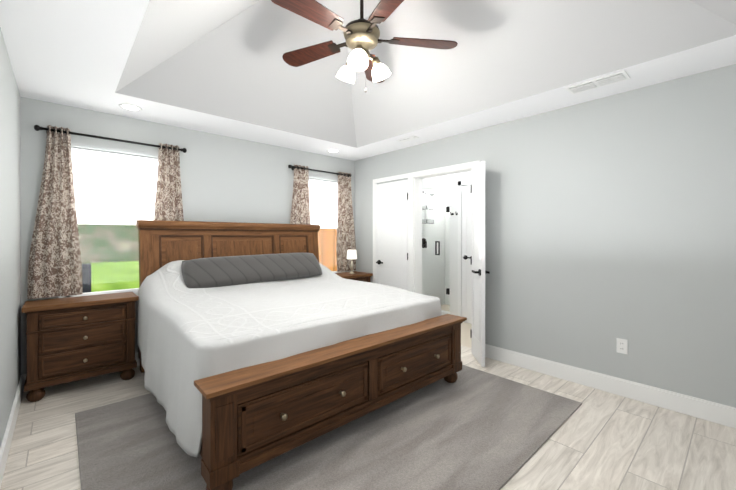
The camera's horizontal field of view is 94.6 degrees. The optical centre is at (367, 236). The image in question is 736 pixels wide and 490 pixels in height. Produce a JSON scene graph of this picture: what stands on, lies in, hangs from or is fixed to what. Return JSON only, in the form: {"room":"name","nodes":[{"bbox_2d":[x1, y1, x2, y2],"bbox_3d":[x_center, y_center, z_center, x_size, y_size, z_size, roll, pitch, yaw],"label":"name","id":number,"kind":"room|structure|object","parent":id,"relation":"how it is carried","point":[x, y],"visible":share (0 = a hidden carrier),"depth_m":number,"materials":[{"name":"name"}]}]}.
{"room":"bedroom","nodes":[
{"label":"bedroom","id":0,"kind":"room"},
{"bbox_2d":[0,28,20,446],"bbox_3d":[-1.338,-0.359,1.006,0.140,3.290,4.740,0,0,-42],"label":"wall","id":1,"kind":"structure","parent":0,"point":[10,236],"depth_m":2.19,"materials":[{"name":"grey paint"}]},
{"bbox_2d":[0,374,26,486],"bbox_3d":[-1.327,1.217,1.113,0.016,0.137,4.600,0,0,-42],"label":"baseboard","id":2,"kind":"structure","parent":1,"relation":"attached to","point":[8,435],"depth_m":2.12,"materials":[{"name":"white wood"}]},
{"bbox_2d":[21,97,354,374],"bbox_3d":[-1.588,-0.366,4.070,3.880,3.290,0.140,0,0,-42],"label":"wall","id":3,"kind":"structure","parent":0,"point":[227,179],"depth_m":3.71,"materials":[{"name":"grey paint"}]},
{"bbox_2d":[27,125,186,298],"bbox_3d":[-2.372,-0.141,3.204,1.195,1.605,0.093,0,0,-42],"label":"curtain rod","id":4,"kind":"object","parent":3,"relation":"attached to","point":[55,267],"visible":0.85,"depth_m":2.93,"materials":[{"name":"beige fabric"}]},
{"bbox_2d":[27,125,82,298],"bbox_3d":[-2.677,-0.213,2.912,0.350,1.460,0.046,0,0,-42],"label":"curtain","id":5,"kind":"object","parent":4,"relation":"hanging from","point":[55,265],"depth_m":2.92,"materials":[{"name":"fabric"}]},
{"bbox_2d":[154,143,183,220],"bbox_3d":[-2.044,-0.142,3.485,0.322,1.605,0.070,0,0,-42],"label":"curtain","id":6,"kind":"object","parent":4,"relation":"hanging from","point":[168,198],"depth_m":3.49,"materials":[{"name":"fabric"}]},
{"bbox_2d":[59,147,157,297],"bbox_3d":[-2.413,-0.099,3.313,0.900,1.420,0.125,0,0,-42],"label":"window","id":7,"kind":"structure","parent":3,"relation":"in","point":[112,188],"depth_m":3.25,"materials":[{"name":"white"}]},
{"bbox_2d":[135,352,139,366],"bbox_3d":[-1.524,1.211,4.025,3.570,0.137,0.016,0,0,-42],"label":"baseboard","id":8,"kind":"structure","parent":3,"relation":"attached to","point":[137,359],"depth_m":3.34,"materials":[{"name":"white"}]},
{"bbox_2d":[288,164,355,271],"bbox_3d":[-0.629,-0.145,4.777,1.187,1.605,0.098,0,0,-42],"label":"curtain rod","id":9,"kind":"object","parent":3,"relation":"attached to","point":[300,214],"visible":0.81,"depth_m":4.95,"materials":[{"name":"beige fabric"}]},
{"bbox_2d":[290,165,310,223],"bbox_3d":[-0.908,-0.144,4.512,0.418,1.605,0.077,0,0,-42],"label":"curtain","id":10,"kind":"object","parent":9,"relation":"hanging from","point":[300,209],"depth_m":4.51,"materials":[{"name":"fabric"}]},
{"bbox_2d":[337,172,355,271],"bbox_3d":[-0.322,-0.218,5.042,0.376,1.460,0.080,0,0,-42],"label":"curtain","id":11,"kind":"object","parent":9,"relation":"hanging from","point":[346,241],"depth_m":5.02,"materials":[{"name":"fabric"}]},
{"bbox_2d":[309,178,344,272],"bbox_3d":[-0.693,-0.102,4.870,0.900,1.420,0.125,0,0,-42],"label":"window","id":12,"kind":"structure","parent":3,"relation":"in","point":[323,195],"depth_m":4.89,"materials":[{"name":"white glass"}]},
{"bbox_2d":[0,345,735,489],"bbox_3d":[0.002,1.333,2.315,3.880,0.100,4.880,0,0,-42],"label":"floor","id":13,"kind":"structure","parent":0,"point":[598,439],"depth_m":2.10,"materials":[{"name":"beige wood"}]},
{"bbox_2d":[22,292,138,401],"bbox_3d":[-2.447,0.909,2.928,0.736,0.745,0.373,0,0,-42],"label":"nightstand","id":14,"kind":"object","parent":13,"relation":"on","point":[70,339],"visible":1,"depth_m":2.79,"materials":[{"name":"brown wood"}]},
{"bbox_2d":[75,365,581,489],"bbox_3d":[-0.236,1.277,2.518,2.880,0.012,2.400,0,0,-42],"label":"rug","id":15,"kind":"object","parent":13,"relation":"on","point":[470,428],"visible":0.52,"depth_m":2.06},
{"bbox_2d":[136,220,466,489],"bbox_3d":[-0.703,0.556,3.092,2.188,1.427,2.300,0,0,-42],"label":"bed","id":16,"kind":"object","parent":15,"relation":"on","point":[259,343],"visible":1,"depth_m":2.33,"materials":[{"name":"white fabric"}]},
{"bbox_2d":[181,253,321,287],"bbox_3d":[-1.129,0.335,3.549,1.460,0.330,0.160,-1,-39,-41],"label":"lumbar pillow","id":17,"kind":"object","parent":16,"relation":"on","point":[245,270],"depth_m":3.39,"materials":[{"name":"grey fabric"}]},
{"bbox_2d":[137,260,441,456],"bbox_3d":[-0.699,0.682,3.088,2.188,0.891,1.983,0,0,-42],"label":"quilt","id":18,"kind":"object","parent":16,"relation":"on","point":[199,321],"depth_m":2.44,"materials":[{"name":"white fabric"}]},
{"bbox_2d":[335,250,372,281],"bbox_3d":[-0.325,0.735,4.816,0.716,1.085,0.418,0,0,-42],"label":"nightstand","id":19,"kind":"object","parent":13,"relation":"on","point":[356,275],"visible":0.12,"depth_m":4.83,"materials":[{"name":"brown wood"}]},
{"bbox_2d":[347,250,356,273],"bbox_3d":[-0.233,0.363,4.892,0.150,0.340,0.150,0,0,-42],"label":"table lamp","id":20,"kind":"object","parent":19,"relation":"on","point":[351,254],"depth_m":4.85,"materials":[{"name":"white fabric"}]},
{"bbox_2d":[0,0,735,160],"bbox_3d":[0.002,-1.532,2.309,3.600,0.750,4.600,0,0,-42],"label":"ceiling","id":21,"kind":"structure","parent":0,"point":[221,67],"depth_m":2.73,"materials":[{"name":"white paint"}]},
{"bbox_2d":[118,103,141,110],"bbox_3d":[-2.128,-1.156,3.040,0.176,0.004,0.176,0,0,-42],"label":"recessed light","id":22,"kind":"object","parent":21,"relation":"in","point":[130,107],"visible":1,"depth_m":3.04,"materials":[{"name":"white plastic"}]},
{"bbox_2d":[327,149,339,152],"bbox_3d":[-0.471,-1.159,4.593,0.176,0.004,0.176,0,0,-42],"label":"recessed light","id":23,"kind":"object","parent":21,"relation":"in","point":[332,150],"visible":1,"depth_m":4.58,"materials":[{"name":"white plastic"}]},
{"bbox_2d":[271,0,457,92],"bbox_3d":[-0.078,-1.459,2.350,1.294,0.896,1.339,0,0,-42],"label":"ceiling fan","id":24,"kind":"object","parent":21,"relation":"hanging from","point":[361,36],"visible":1,"depth_m":2.34,"materials":[{"name":"brown wood"}]},
{"bbox_2d":[396,136,418,141],"bbox_3d":[0.471,-1.154,4.028,0.110,0.012,0.260,0,0,-42],"label":"ceiling vent","id":25,"kind":"object","parent":21,"relation":"in","point":[407,139],"visible":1,"depth_m":4.01,"materials":[{"name":"white metal"}]},
{"bbox_2d":[565,70,629,94],"bbox_3d":[1.721,-1.151,2.557,0.170,0.012,0.380,0,0,-42],"label":"ceiling vent","id":26,"kind":"object","parent":21,"relation":"in","point":[600,82],"visible":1,"depth_m":2.53,"materials":[{"name":"white metal"}]},
{"bbox_2d":[422,171,471,347],"bbox_3d":[1.614,0.058,4.883,1.960,2.640,2.650,0,0,-42],"label":"wall","id":27,"kind":"structure","parent":0,"point":[442,186],"depth_m":6.03,"materials":[{"name":"white paint"}]},
{"bbox_2d":[422,190,434,247],"bbox_3d":[1.048,-0.307,5.867,0.200,1.015,0.235,0,0,-42],"label":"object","id":28,"kind":"object","parent":27,"relation":"attached to","point":[427,221],"visible":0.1,"depth_m":5.84,"materials":[{"name":"silver metal"}]},
{"bbox_2d":[429,193,449,214],"bbox_3d":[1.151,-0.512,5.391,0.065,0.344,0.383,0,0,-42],"label":"hinge","id":29,"kind":"object","parent":27,"relation":"attached to","point":[448,207],"depth_m":5.36,"materials":[{"name":"black metal"}]},
{"bbox_2d":[431,219,449,266],"bbox_3d":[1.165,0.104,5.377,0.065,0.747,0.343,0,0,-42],"label":"door handle","id":30,"kind":"object","parent":27,"relation":"attached to","point":[439,219],"depth_m":5.38,"materials":[{"name":"black metal"}]},
{"bbox_2d":[432,272,449,310],"bbox_3d":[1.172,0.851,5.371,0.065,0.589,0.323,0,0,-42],"label":"hinge","id":31,"kind":"object","parent":27,"relation":"attached to","point":[448,289],"depth_m":5.30,"materials":[{"name":"black metal"}]},
{"bbox_2d":[458,179,471,323],"bbox_3d":[1.628,0.221,4.781,0.072,2.106,0.860,0,0,-42],"label":"bathroom door","id":32,"kind":"structure","parent":27,"relation":"in","point":[464,251],"depth_m":5.02,"materials":[{"name":"white wood"}]},
{"bbox_2d":[355,64,735,407],"bbox_3d":[1.389,-0.365,3.566,0.140,3.290,4.600,0,0,-42],"label":"wall","id":33,"kind":"structure","parent":0,"point":[609,220],"depth_m":2.77,"materials":[{"name":"grey paint"}]},
{"bbox_2d":[376,179,407,289],"bbox_3d":[0.304,0.264,4.607,0.070,2.012,0.602,0,0,-42],"label":"closet door","id":34,"kind":"structure","parent":33,"relation":"in","point":[391,233],"depth_m":4.61,"materials":[{"name":"white wood"}]},
{"bbox_2d":[373,160,479,293],"bbox_3d":[0.696,0.229,4.333,0.176,2.100,1.685,0,0,-42],"label":"door frame","id":35,"kind":"structure","parent":33,"relation":"attached to","point":[415,231],"depth_m":4.37,"materials":[{"name":"white wood"}]},
{"bbox_2d":[470,161,489,366],"bbox_3d":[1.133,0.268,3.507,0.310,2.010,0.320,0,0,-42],"label":"door leaf","id":36,"kind":"structure","parent":33,"relation":"in","point":[477,330],"depth_m":3.44,"materials":[{"name":"white painted wood"},{"name":"black metal"}]},
{"bbox_2d":[485,344,735,428],"bbox_3d":[2.029,1.214,2.746,0.016,0.137,2.460,0,0,-42],"label":"baseboard","id":37,"kind":"structure","parent":33,"relation":"attached to","point":[718,413],"depth_m":2.71,"materials":[{"name":"white wood"}]},
{"bbox_2d":[616,338,627,353],"bbox_3d":[2.045,0.882,2.733,0.008,0.116,0.072,0,0,-42],"label":"outlet","id":38,"kind":"object","parent":33,"relation":"attached to","point":[621,345],"visible":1,"depth_m":2.73,"materials":[{"name":"white plastic"}]},
{"label":"outside","id":39,"kind":"structure","parent":0,"visible":0},
{"bbox_2d":[91,261,138,291],"bbox_3d":[-6.535,1.578,14.464,60.000,0.001,21.810,0,0,-42],"label":"grass","id":40,"kind":"structure","parent":39,"point":[130,272],"depth_m":13.75,"materials":[{"name":"green plant"}]},
{"bbox_2d":[82,263,90,292],"bbox_3d":[-3.277,0.950,3.853,0.200,1.300,0.280,0,0,-42],"label":"outdoor chair","id":41,"kind":"object","parent":40,"relation":"on","point":[87,276],"depth_m":3.79,"materials":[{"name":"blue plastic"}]},
{"bbox_2d":[318,228,336,270],"bbox_3d":[-0.080,0.697,7.511,4.750,1.790,0.060,0,0,-42],"label":"fence","id":42,"kind":"object","parent":40,"relation":"on","point":[328,234],"depth_m":6.85,"materials":[{"name":"orange wood"}]},
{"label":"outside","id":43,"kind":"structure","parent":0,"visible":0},
{"bbox_2d":[78,224,138,262],"bbox_3d":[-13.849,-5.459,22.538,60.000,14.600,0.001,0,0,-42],"label":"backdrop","id":44,"kind":"structure","parent":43,"point":[106,242],"depth_m":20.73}
]}

